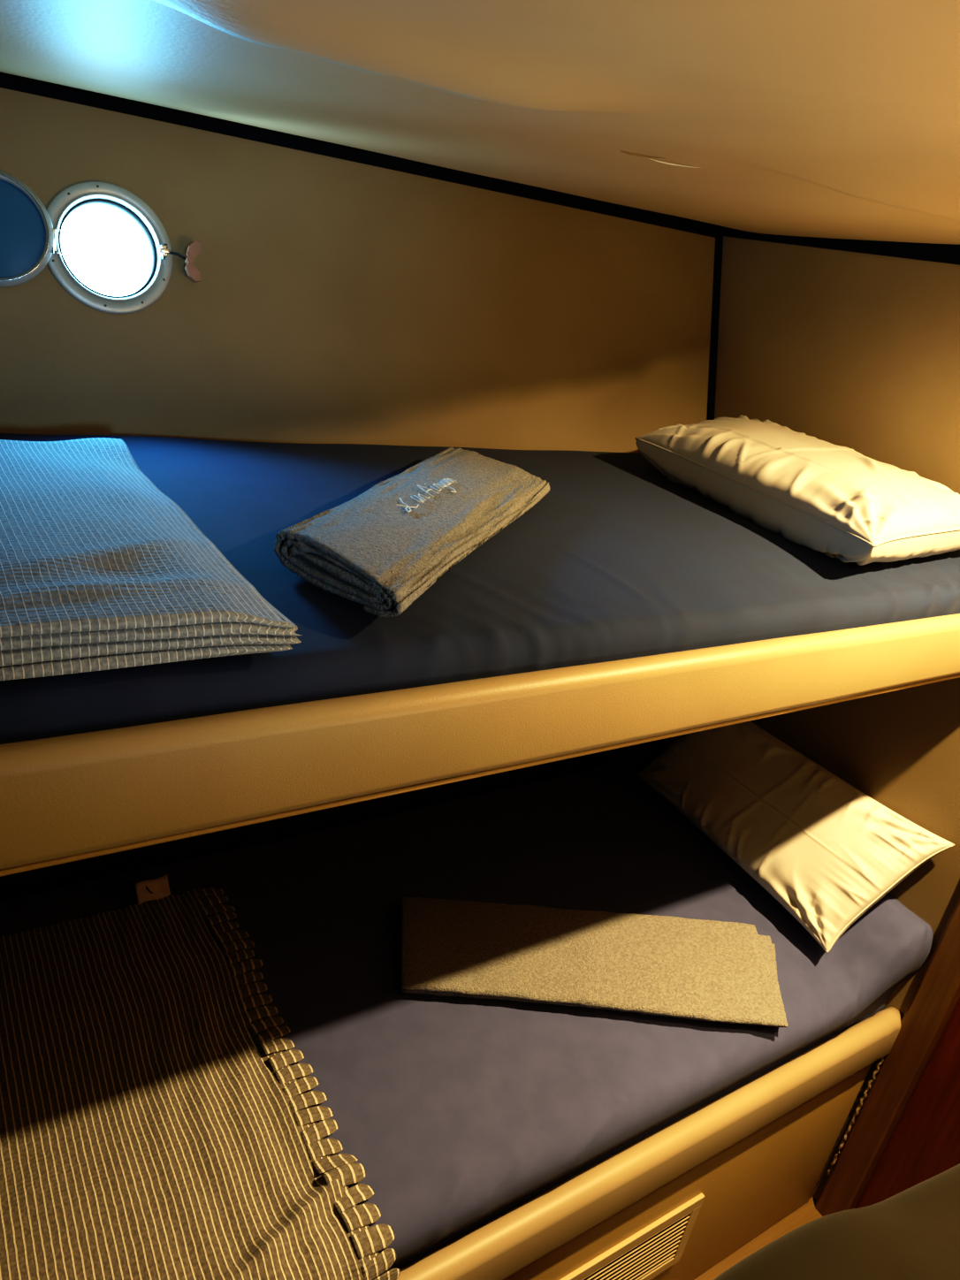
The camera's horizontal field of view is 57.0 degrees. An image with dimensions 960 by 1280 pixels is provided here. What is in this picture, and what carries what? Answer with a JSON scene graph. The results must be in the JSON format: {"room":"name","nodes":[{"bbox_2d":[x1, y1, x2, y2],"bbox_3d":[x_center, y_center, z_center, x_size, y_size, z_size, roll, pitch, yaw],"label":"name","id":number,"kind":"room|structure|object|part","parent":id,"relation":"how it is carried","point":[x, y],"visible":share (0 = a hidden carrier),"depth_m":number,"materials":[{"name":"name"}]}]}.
{"room":"boat cabin","nodes":[
{"label":"boat cabin","id":0,"kind":"room"},
{"bbox_2d":[0,87,716,899],"bbox_3d":[-0.513,0.062,1.348,2.090,1.655,0.211,-6,28,-33],"label":"wall","id":1,"kind":"structure","parent":0,"point":[336,300],"depth_m":1.27,"materials":[{"name":"plastic"}]},
{"bbox_2d":[0,170,201,313],"bbox_3d":[-0.489,-0.475,1.059,0.294,0.146,0.069,-6,28,-33],"label":"porthole","id":2,"kind":"object","parent":1,"relation":"attached to","point":[101,241],"visible":1,"depth_m":1.07,"materials":[{"name":"grey metal"}]},
{"bbox_3d":[-0.556,-0.470,1.008,0.110,0.106,0.030,-1,26,-24],"label":"lid glass","id":3,"kind":"part","parent":2,"relation":"part of","materials":[{"name":"blue glass"}]},
{"bbox_3d":[-0.555,-0.469,1.006,0.127,0.123,0.044,-1,26,-25],"label":"lid","id":4,"kind":"part","parent":2,"relation":"part of","materials":[{"name":"blue glass"}]},
{"bbox_3d":[-0.461,-0.479,1.091,0.110,0.105,0.030,-6,28,-33],"label":"pane","id":5,"kind":"part","parent":2,"relation":"part of","materials":[{"name":"white"}]},
{"bbox_2d":[0,71,721,237],"bbox_3d":[-0.420,-0.653,1.068,2.070,0.053,0.013,-6,28,-33],"label":"trim","id":6,"kind":"structure","parent":1,"relation":"attached to","point":[9,81],"depth_m":1.21,"materials":[{"name":"black"}]},
{"bbox_2d":[0,613,959,876],"bbox_3d":[-0.244,-0.050,0.896,2.066,0.087,0.653,-6,28,-33],"label":"bunk","id":7,"kind":"object","parent":1,"relation":"attached to","point":[68,798],"visible":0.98,"depth_m":0.66,"materials":[{"name":"plastic"}]},
{"bbox_2d":[0,433,959,744],"bbox_3d":[-0.254,-0.086,0.904,2.062,0.098,0.650,-6,28,-33],"label":"mattress","id":8,"kind":"object","parent":7,"relation":"on","point":[620,559],"visible":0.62,"depth_m":0.88,"materials":[{"name":"blue fabric"}]},
{"bbox_2d":[0,437,301,680],"bbox_3d":[-0.648,-0.072,0.535,0.947,0.040,0.506,-6,28,-33],"label":"blanket","id":9,"kind":"object","parent":8,"relation":"on","point":[101,569],"visible":1,"depth_m":0.60,"materials":[{"name":"fabric"}]},
{"bbox_2d":[274,447,550,617],"bbox_3d":[-0.046,-0.141,0.936,0.164,0.038,0.583,15,24,11],"label":"towel","id":10,"kind":"object","parent":8,"relation":"on","point":[380,549],"visible":1,"depth_m":0.81,"materials":[{"name":"grey fabric"}]},
{"bbox_2d":[635,414,959,565],"bbox_3d":[0.449,-0.245,1.303,0.377,0.103,0.573,-6,28,-33],"label":"pillow","id":11,"kind":"object","parent":8,"relation":"on","point":[846,505],"visible":1,"depth_m":1.16,"materials":[{"name":"fabric"}]},
{"bbox_2d":[0,0,959,244],"bbox_3d":[0.418,-0.160,0.205,2.491,0.096,2.639,-6,28,-33],"label":"ceiling","id":12,"kind":"structure","parent":0,"point":[814,118],"depth_m":0.64,"materials":[{"name":"paint"}]},
{"bbox_2d":[693,1195,822,1279],"bbox_3d":[0.154,1.346,0.826,2.530,0.050,2.550,-6,28,-33],"label":"floor","id":13,"kind":"structure","parent":0,"point":[806,1213],"depth_m":1.57,"materials":[{"name":"brown wood"}]},
{"bbox_2d":[396,1006,903,1279],"bbox_3d":[-0.376,0.785,1.240,2.067,0.469,0.686,-6,28,-33],"label":"frame","id":14,"kind":"object","parent":13,"relation":"on","point":[674,1203],"visible":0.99,"depth_m":1.28,"materials":[{"name":"plastic"}]},
{"bbox_2d":[0,736,933,1273],"bbox_3d":[-0.329,0.499,1.119,2.062,0.229,0.672,-6,28,-33],"label":"mattress","id":15,"kind":"object","parent":14,"relation":"on","point":[457,1112],"visible":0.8,"depth_m":1.25,"materials":[{"name":"fabric"}]},
{"bbox_2d":[0,874,399,1279],"bbox_3d":[-0.694,0.568,0.844,1.091,0.129,0.610,-6,28,-33],"label":"blanket","id":16,"kind":"object","parent":15,"relation":"on","point":[155,1124],"visible":1,"depth_m":0.98,"materials":[{"name":"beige fabric"}]},
{"bbox_2d":[399,897,787,1027],"bbox_3d":[0.180,0.474,1.296,0.600,0.045,0.192,7,23,-7],"label":"towel","id":17,"kind":"object","parent":15,"relation":"on","point":[714,971],"visible":1,"depth_m":1.27,"materials":[{"name":"beige fabric"}]},
{"bbox_2d":[634,721,955,953],"bbox_3d":[0.511,0.296,1.550,0.171,0.200,0.532,-5,27,-30],"label":"pillow","id":18,"kind":"object","parent":15,"relation":"on","point":[826,850],"visible":0.94,"depth_m":1.47,"materials":[{"name":"fabric"}]},
{"bbox_2d":[559,1193,704,1279],"bbox_3d":[0.182,0.913,1.262,0.336,0.153,0.007,-6,28,-33],"label":"vent grille","id":19,"kind":"object","parent":14,"relation":"attached to","point":[646,1251],"depth_m":1.29,"materials":[{"name":"beige"}]},
{"bbox_3d":[-0.222,0.954,1.016,2.052,0.388,0.018,-6,28,-33],"label":"panel","id":20,"kind":"part","parent":14,"relation":"part of","materials":[{"name":"plastic"}]},
{"bbox_2d":[713,1163,959,1279],"bbox_3d":[0.568,1.000,0.831,0.930,0.699,0.745,-6,28,-33],"label":"padded seat","id":21,"kind":"object","parent":13,"relation":"on","point":[913,1233],"visible":1,"depth_m":0.88,"materials":[{"name":"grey fabric"}]},
{"bbox_2d":[678,236,959,1201],"bbox_3d":[0.554,-0.028,1.626,0.050,1.935,0.942,-6,28,-33],"label":"wall","id":22,"kind":"structure","parent":0,"point":[859,352],"depth_m":1.43,"materials":[{"name":"plastic"}]},
{"bbox_2d":[707,229,723,419],"bbox_3d":[0.440,-0.490,1.668,0.020,0.512,0.152,-6,28,-33],"label":"trim","id":23,"kind":"structure","parent":22,"relation":"attached to","point":[719,242],"depth_m":1.65,"materials":[{"name":"black"}]},
{"bbox_2d":[721,226,959,265],"bbox_3d":[0.658,-0.585,1.323,0.004,0.040,0.840,-6,28,-33],"label":"trim","id":24,"kind":"structure","parent":22,"relation":"attached to","point":[940,253],"depth_m":1.38,"materials":[{"name":"black"}]},
{"bbox_2d":[815,897,959,1216],"bbox_3d":[0.787,0.288,1.296,0.054,1.695,0.055,-6,28,-33],"label":"trim","id":25,"kind":"structure","parent":22,"relation":"attached to","point":[937,994],"depth_m":1.47,"materials":[{"name":"brown wood"}]},
{"bbox_3d":[1.002,0.958,-0.540,2.520,1.995,0.050,-6,28,-33],"label":"wall","id":26,"kind":"structure","parent":0,"visible":0},
{"bbox_2d":[854,998,959,1208],"bbox_3d":[1.275,0.583,0.624,0.038,1.845,1.705,-6,28,-33],"label":"door","id":27,"kind":"structure","parent":26,"relation":"in","point":[924,1143],"depth_m":1.45,"materials":[{"name":"brown wood"}]}
]}

